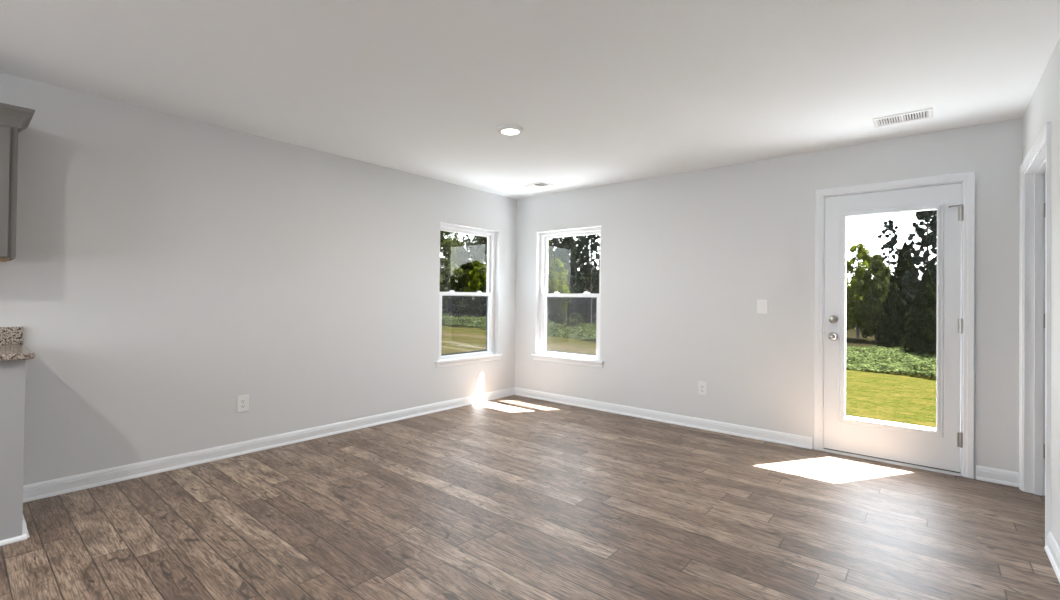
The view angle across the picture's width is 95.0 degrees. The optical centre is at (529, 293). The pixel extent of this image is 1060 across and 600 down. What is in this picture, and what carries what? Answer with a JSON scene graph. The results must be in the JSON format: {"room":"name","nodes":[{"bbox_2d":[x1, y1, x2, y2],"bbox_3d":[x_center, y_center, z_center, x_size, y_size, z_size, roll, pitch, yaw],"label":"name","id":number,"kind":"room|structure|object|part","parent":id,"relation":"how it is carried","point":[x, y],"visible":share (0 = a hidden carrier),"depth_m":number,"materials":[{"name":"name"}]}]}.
{"room":"empty living room","nodes":[
{"label":"empty living room","id":0,"kind":"room"},
{"bbox_2d":[0,360,29,545],"bbox_3d":[-2.800,0.760,2.457,0.626,0.878,0.345,0,-1,40],"label":"wall","id":1,"kind":"structure","parent":0,"point":[13,527],"depth_m":2.35,"materials":[{"name":"paint"}]},
{"bbox_3d":[-2.573,1.190,2.254,0.016,0.020,0.337,0,-1,40],"label":"shoe moulding","id":2,"kind":"part","parent":1,"relation":"part of","materials":[{"name":"paint"}]},
{"bbox_3d":[-2.703,1.155,2.577,0.598,0.093,0.025,0,-1,40],"label":"half wall baseboard","id":3,"kind":"part","parent":1,"relation":"part of","materials":[{"name":"paint"}]},
{"bbox_2d":[0,72,516,484],"bbox_3d":[-2.798,-0.005,3.053,0.140,2.820,8.000,0,-1,40],"label":"wall","id":4,"kind":"structure","parent":0,"point":[166,270],"depth_m":3.52,"materials":[{"name":"paint"}]},
{"bbox_2d":[0,327,22,344],"bbox_3d":[-3.596,0.226,1.974,0.020,0.100,2.128,0,-1,40],"label":"backsplash","id":5,"kind":"structure","parent":4,"relation":"attached to","point":[8,335],"depth_m":2.75,"materials":[{"name":"stone"}]},
{"bbox_2d":[0,102,34,261],"bbox_3d":[-3.221,-0.583,2.135,0.384,0.792,1.431,0,-1,40],"label":"upper cabinet","id":6,"kind":"object","parent":4,"relation":"attached to","point":[14,119],"visible":1,"depth_m":2.52,"materials":[{"name":"paint"}]},
{"bbox_3d":[-3.274,-0.190,2.128,0.304,0.006,1.345,0,-1,40],"label":"underside panel","id":7,"kind":"part","parent":6,"relation":"part of","materials":[{"name":"beige wood"}]},
{"bbox_3d":[-2.899,-0.528,2.294,0.019,0.670,0.600,0,-1,40],"label":"cabinet door","id":8,"kind":"part","parent":6,"relation":"part of","materials":[{"name":"paint"}]},
{"bbox_3d":[-3.217,-0.928,2.138,0.384,0.100,1.431,0,-1,40],"label":"crown moulding","id":9,"kind":"part","parent":6,"relation":"part of","materials":[{"name":"paint"}]},
{"bbox_2d":[237,395,248,412],"bbox_3d":[-2.176,0.836,3.684,0.010,0.124,0.080,0,-1,40],"label":"wall outlet","id":10,"kind":"object","parent":4,"relation":"attached to","point":[243,400],"visible":1,"depth_m":3.68,"materials":[{"name":"plastic"}]},
{"bbox_2d":[23,387,514,502],"bbox_3d":[-1.562,1.185,4.409,0.022,0.093,4.300,0,-1,40],"label":"baseboard","id":11,"kind":"structure","parent":4,"relation":"attached to","point":[40,490],"depth_m":3.58,"materials":[{"name":"paint"}]},
{"bbox_2d":[435,223,501,367],"bbox_3d":[-0.712,0.022,5.529,0.184,1.541,1.001,0,-1,40],"label":"window","id":12,"kind":"structure","parent":4,"relation":"in","point":[451,359],"depth_m":5.70,"materials":[{"name":"plastic"}]},
{"bbox_3d":[-0.776,0.346,5.576,0.010,0.696,0.817,0,-1,40],"label":"screen frame","id":13,"kind":"part","parent":12,"relation":"part of","materials":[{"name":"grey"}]},
{"bbox_3d":[-0.749,-0.340,5.567,0.028,0.742,0.817,0,-1,40],"label":"sash","id":14,"kind":"part","parent":12,"relation":"part of","materials":[{"name":"plastic"}]},
{"bbox_3d":[-0.732,0.355,5.539,0.030,0.732,0.817,0,-1,40],"label":"sash","id":15,"kind":"part","parent":12,"relation":"part of","materials":[{"name":"plastic"}]},
{"bbox_3d":[-0.686,0.734,5.494,0.096,0.026,1.001,0,-1,40],"label":"sill","id":16,"kind":"part","parent":12,"relation":"part of","materials":[{"name":"paint"}]},
{"bbox_2d":[0,395,1059,599],"bbox_3d":[-0.113,1.315,0.782,6.900,0.200,8.000,0,-1,40],"label":"floor","id":17,"kind":"structure","parent":0,"point":[514,497],"depth_m":2.58,"materials":[{"name":"brown wood"}]},
{"bbox_3d":[-3.455,0.746,1.684,0.608,0.878,1.678,0,-1,40],"label":"base cabinet","id":18,"kind":"object","parent":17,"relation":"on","visible":0},
{"bbox_2d":[0,327,34,360],"bbox_3d":[-3.356,0.242,1.776,0.645,0.130,2.132,0,-1,40],"label":"countertop","id":19,"kind":"structure","parent":18,"relation":"on","point":[12,347],"depth_m":2.66,"materials":[{"name":"stone"}]},
{"bbox_2d":[0,0,1059,198],"bbox_3d":[-0.099,-1.275,0.819,7.140,0.100,8.280,0,-1,40],"label":"ceiling","id":20,"kind":"structure","parent":0,"point":[600,92],"depth_m":2.63,"materials":[{"name":"paint"}]},
{"bbox_2d":[497,124,522,134],"bbox_3d":[-0.144,-1.188,3.548,0.190,0.025,0.190,0,-1,40],"label":"recessed light","id":21,"kind":"object","parent":20,"relation":"in","point":[507,129],"visible":1,"depth_m":3.50,"materials":[{"name":"plastic"}]},
{"bbox_2d":[519,181,552,188],"bbox_3d":[0.069,-1.176,5.299,0.330,0.012,0.180,0,-1,40],"label":"ceiling vent","id":22,"kind":"object","parent":20,"relation":"in","point":[542,183],"visible":1,"depth_m":5.29,"materials":[{"name":"metal"}]},
{"bbox_2d":[872,108,932,127],"bbox_3d":[2.487,-1.167,3.244,0.315,0.012,0.190,0,-1,40],"label":"ceiling vent","id":23,"kind":"object","parent":20,"relation":"in","point":[927,113],"visible":1,"depth_m":3.24,"materials":[{"name":"metal"}]},
{"bbox_2d":[515,118,1022,478],"bbox_3d":[1.573,0.060,4.702,4.730,2.820,0.140,0,-1,40],"label":"wall","id":24,"kind":"structure","parent":0,"point":[687,258],"depth_m":4.34,"materials":[{"name":"paint"}]},
{"bbox_2d":[531,227,603,367],"bbox_3d":[0.459,0.036,5.619,1.001,1.541,0.184,0,-1,40],"label":"window","id":25,"kind":"structure","parent":24,"relation":"in","point":[582,359],"depth_m":5.73,"materials":[{"name":"plastic"}]},
{"bbox_3d":[0.423,0.747,5.578,1.001,0.026,0.096,0,-1,40],"label":"sill","id":26,"kind":"part","parent":25,"relation":"part of","materials":[{"name":"paint"}]},
{"bbox_3d":[0.506,0.362,5.676,0.817,0.696,0.010,0,-1,40],"label":"screen frame","id":27,"kind":"part","parent":25,"relation":"part of","materials":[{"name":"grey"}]},
{"bbox_3d":[0.469,0.369,5.632,0.817,0.732,0.030,0,-1,40],"label":"sash","id":28,"kind":"part","parent":25,"relation":"part of","materials":[{"name":"plastic"}]},
{"bbox_3d":[0.498,-0.325,5.663,0.817,0.742,0.028,0,-1,40],"label":"sash","id":29,"kind":"part","parent":25,"relation":"part of","materials":[{"name":"plastic"}]},
{"bbox_2d":[515,387,812,448],"bbox_3d":[1.052,1.221,5.010,3.262,0.093,0.022,0,-1,40],"label":"baseboard","id":30,"kind":"structure","parent":24,"relation":"attached to","point":[716,426],"depth_m":4.68,"materials":[{"name":"paint"}]},
{"bbox_2d":[698,381,706,395],"bbox_3d":[1.617,0.892,4.552,0.080,0.124,0.010,0,-1,40],"label":"wall outlet","id":31,"kind":"object","parent":24,"relation":"attached to","point":[702,386],"visible":1,"depth_m":4.55,"materials":[{"name":"plastic"}]},
{"bbox_2d":[757,299,767,313],"bbox_3d":[2.021,0.116,4.228,0.088,0.124,0.012,0,-1,40],"label":"light switch","id":32,"kind":"object","parent":24,"relation":"attached to","point":[762,304],"visible":1,"depth_m":4.22,"materials":[{"name":"plastic"}]},
{"bbox_2d":[814,171,974,478],"bbox_3d":[2.736,0.216,3.708,0.964,2.117,0.248,0,-1,40],"label":"door","id":33,"kind":"structure","parent":24,"relation":"in","point":[948,448],"depth_m":3.56,"materials":[{"name":"paint"}]},
{"bbox_3d":[2.406,0.344,3.866,0.068,0.068,0.070,0,-1,40],"label":"knob","id":34,"kind":"part","parent":33,"relation":"part of","materials":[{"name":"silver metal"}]},
{"bbox_3d":[2.719,0.189,3.682,0.634,1.674,0.065,0,-1,40],"label":"glass frame","id":35,"kind":"part","parent":33,"relation":"part of","materials":[{"name":"glass"}]},
{"bbox_3d":[2.745,1.266,3.728,0.831,0.016,0.176,0,-1,40],"label":"threshold sill","id":36,"kind":"part","parent":33,"relation":"part of","materials":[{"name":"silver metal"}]},
{"bbox_2d":[976,465,1018,486],"bbox_3d":[3.145,1.228,3.260,0.222,0.093,0.022,0,-1,40],"label":"baseboard","id":37,"kind":"structure","parent":24,"relation":"attached to","point":[1005,477],"depth_m":3.26,"materials":[{"name":"paint"}]},
{"bbox_2d":[1022,38,1059,547],"bbox_3d":[0.730,0.008,0.102,0.120,2.820,8.000,0,-1,40],"label":"wall","id":38,"kind":"structure","parent":0,"point":[1043,107],"depth_m":2.34,"materials":[{"name":"paint"}]},
{"bbox_2d":[1044,531,1059,582],"bbox_3d":[0.323,1.163,-0.269,0.022,0.093,6.942,0,-1,40],"label":"baseboard","id":39,"kind":"structure","parent":38,"relation":"attached to","point":[1052,549],"depth_m":2.26,"materials":[{"name":"paint"}]},
{"bbox_3d":[1.746,0.012,-0.656,2.410,2.820,8.140,0,-1,40],"label":"wall","id":40,"kind":"structure","parent":0,"visible":0},
{"bbox_2d":[1019,122,1050,545],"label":"door frame","id":41,"kind":"structure","parent":40,"relation":"in","point":[1035,169],"depth_m":3.08,"materials":[{"name":"paint"}]},
{"label":"outside","id":42,"kind":"structure","parent":0,"visible":0},
{"bbox_2d":[441,313,935,427],"bbox_3d":[21.585,3.009,56.267,149.000,1.762,133.000,0,-1,40],"label":"lawn","id":43,"kind":"structure","parent":42,"point":[905,398],"depth_m":11.07,"materials":[{"name":"green plant"}]},
{"bbox_2d":[440,230,462,312],"bbox_3d":[-8.739,-3.127,44.058,5.028,12.052,5.288,1,-1,-32],"label":"leafy tree","id":44,"kind":"object","parent":43,"relation":"on","point":[449,249],"visible":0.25,"depth_m":43.20,"materials":[{"name":"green plant"}]},
{"bbox_2d":[444,241,470,313],"bbox_3d":[-8.132,-1.462,56.019,4.414,9.262,4.642,0,-1,41],"label":"leafy tree","id":45,"kind":"object","parent":43,"relation":"on","point":[459,245],"visible":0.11,"depth_m":55.41,"materials":[{"name":"green plant"}]},
{"bbox_2d":[455,299,465,316],"bbox_3d":[-6.084,1.526,42.901,1.021,2.057,0.883,1,-1,-9],"label":"young tree","id":46,"kind":"object","parent":43,"relation":"on","point":[461,308],"visible":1,"depth_m":42.78,"materials":[{"name":"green plant"}]},
{"bbox_2d":[448,273,474,315],"bbox_3d":[-6.856,0.410,51.839,4.375,5.204,4.020,1,-1,-24],"label":"leafy tree","id":47,"kind":"object","parent":43,"relation":"on","point":[457,285],"visible":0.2,"depth_m":51.16,"materials":[{"name":"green plant"}]},
{"bbox_2d":[458,234,486,316],"bbox_3d":[-3.861,-2.823,45.996,5.982,12.009,6.292,1,-1,-4],"label":"leafy tree","id":48,"kind":"object","parent":43,"relation":"on","point":[477,248],"visible":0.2,"depth_m":44.91,"materials":[{"name":"green plant"}]},
{"bbox_2d":[463,260,486,316],"bbox_3d":[-4.765,-0.151,43.862,2.440,5.795,2.369,0,-1,30],"label":"leafy tree","id":49,"kind":"object","parent":43,"relation":"on","point":[477,282],"visible":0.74,"depth_m":43.58,"materials":[{"name":"green plant"}]},
{"bbox_2d":[547,238,553,319],"bbox_3d":[1.627,-1.436,46.039,1.564,9.246,1.420,1,-1,7],"label":"leafy tree","id":50,"kind":"object","parent":43,"relation":"on","point":[549,242],"visible":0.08,"depth_m":45.84,"materials":[{"name":"green plant"}]},
{"bbox_2d":[547,297,565,324],"bbox_3d":[1.819,1.231,33.989,1.550,2.508,1.474,1,-1,-42],"label":"leafy tree","id":51,"kind":"object","parent":43,"relation":"on","point":[558,316],"visible":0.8,"depth_m":33.70,"materials":[{"name":"green plant"}]},
{"bbox_2d":[547,258,569,316],"bbox_3d":[2.030,-0.009,37.869,2.258,5.519,2.192,0,-1,44],"label":"leafy tree","id":52,"kind":"object","parent":43,"relation":"on","point":[555,282],"visible":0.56,"depth_m":37.70,"materials":[{"name":"green plant"}]},
{"bbox_2d":[548,237,569,289],"bbox_3d":[2.709,-1.823,50.046,3.166,9.947,3.200,1,-1,10],"label":"pine tree","id":53,"kind":"object","parent":43,"relation":"on","point":[555,242],"visible":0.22,"depth_m":49.77,"materials":[{"name":"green plant"}]},
{"bbox_2d":[554,236,578,320],"bbox_3d":[3.320,-1.640,43.937,2.440,9.444,2.414,1,-1,0],"label":"pine tree","id":54,"kind":"object","parent":43,"relation":"on","point":[569,247],"visible":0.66,"depth_m":43.75,"materials":[{"name":"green plant"}]},
{"bbox_2d":[552,240,582,317],"bbox_3d":[4.556,-1.692,57.982,5.943,10.133,6.250,1,-1,-23],"label":"leafy tree","id":55,"kind":"object","parent":43,"relation":"on","point":[570,310],"visible":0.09,"depth_m":56.26,"materials":[{"name":"green plant"}]},
{"bbox_2d":[565,312,584,327],"bbox_3d":[2.911,1.960,30.976,1.362,1.539,1.522,1,-1,-15],"label":"bush","id":56,"kind":"object","parent":43,"relation":"on","point":[576,319],"visible":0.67,"depth_m":30.80,"materials":[{"name":"green plant"}]},
{"bbox_2d":[569,235,592,302],"bbox_3d":[5.253,-1.612,51.997,3.512,9.592,3.550,0,-1,17],"label":"pine tree","id":57,"kind":"object","parent":43,"relation":"on","point":[580,239],"visible":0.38,"depth_m":51.60,"materials":[{"name":"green plant"}]},
{"bbox_2d":[572,274,598,322],"bbox_3d":[5.556,0.584,46.012,3.201,5.006,3.483,1,-1,-19],"label":"leafy tree","id":58,"kind":"object","parent":43,"relation":"on","point":[583,308],"visible":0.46,"depth_m":45.20,"materials":[{"name":"green plant"}]},
{"bbox_2d":[578,234,599,323],"bbox_3d":[5.335,-1.669,41.936,2.508,9.523,2.482,1,-1,0],"label":"pine tree","id":59,"kind":"object","parent":43,"relation":"on","point":[593,243],"visible":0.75,"depth_m":41.75,"materials":[{"name":"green plant"}]},
{"bbox_2d":[442,315,935,377],"bbox_3d":[-0.247,2.320,33.281,53.112,1.808,16.624,0,-1,40],"label":"vines","id":60,"kind":"object","parent":43,"relation":"on","point":[870,358],"visible":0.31,"depth_m":20.48,"materials":[{"name":"green plant"}]},
{"bbox_2d":[846,242,873,338],"bbox_3d":[24.296,-0.011,35.843,2.710,7.556,2.631,0,-1,43],"label":"leafy tree","id":61,"kind":"object","parent":43,"relation":"on","point":[852,319],"visible":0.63,"depth_m":35.72,"materials":[{"name":"green plant"}]},
{"bbox_2d":[856,254,897,341],"bbox_3d":[24.291,0.466,33.989,2.536,6.537,2.412,1,-1,-9],"label":"leafy tree","id":62,"kind":"object","parent":43,"relation":"on","point":[871,313],"visible":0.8,"depth_m":33.67,"materials":[{"name":"green plant"}]},
{"bbox_2d":[877,219,900,290],"bbox_3d":[26.651,-0.823,35.911,1.795,9.283,1.835,1,-1,10],"label":"pine tree","id":63,"kind":"object","parent":43,"relation":"on","point":[890,244],"visible":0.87,"depth_m":35.83,"materials":[{"name":"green plant"}]},
{"bbox_2d":[873,283,908,347],"bbox_3d":[20.156,1.476,26.933,1.762,4.141,1.770,1,-1,-30],"label":"cedar tree","id":64,"kind":"object","parent":43,"relation":"on","point":[891,331],"visible":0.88,"depth_m":26.73,"materials":[{"name":"green plant"}]},
{"bbox_2d":[882,241,918,336],"bbox_3d":[26.309,0.140,34.067,3.169,7.599,3.184,1,-1,15],"label":"cedar tree","id":65,"kind":"object","parent":43,"relation":"on","point":[901,266],"visible":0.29,"depth_m":33.67,"materials":[{"name":"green plant"}]},
{"bbox_2d":[898,210,936,306],"bbox_3d":[22.412,-0.800,27.442,2.670,9.088,2.698,1,-1,-19],"label":"pine tree","id":66,"kind":"object","parent":43,"relation":"on","point":[929,239],"visible":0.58,"depth_m":27.49,"materials":[{"name":"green plant"}]},
{"bbox_2d":[899,269,936,358],"bbox_3d":[18.313,1.089,22.484,2.001,4.503,1.992,1,-1,-36],"label":"cedar tree","id":67,"kind":"object","parent":43,"relation":"on","point":[923,319],"visible":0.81,"depth_m":22.26,"materials":[{"name":"green plant"}]},
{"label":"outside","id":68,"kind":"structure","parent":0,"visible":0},
{"bbox_2d":[846,416,935,428],"bbox_3d":[2.510,1.453,5.165,5.900,0.185,1.808,0,-1,40],"label":"patio slab","id":69,"kind":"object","parent":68,"point":[846,416],"depth_m":5.17,"materials":[{"name":"concrete"}]}
]}

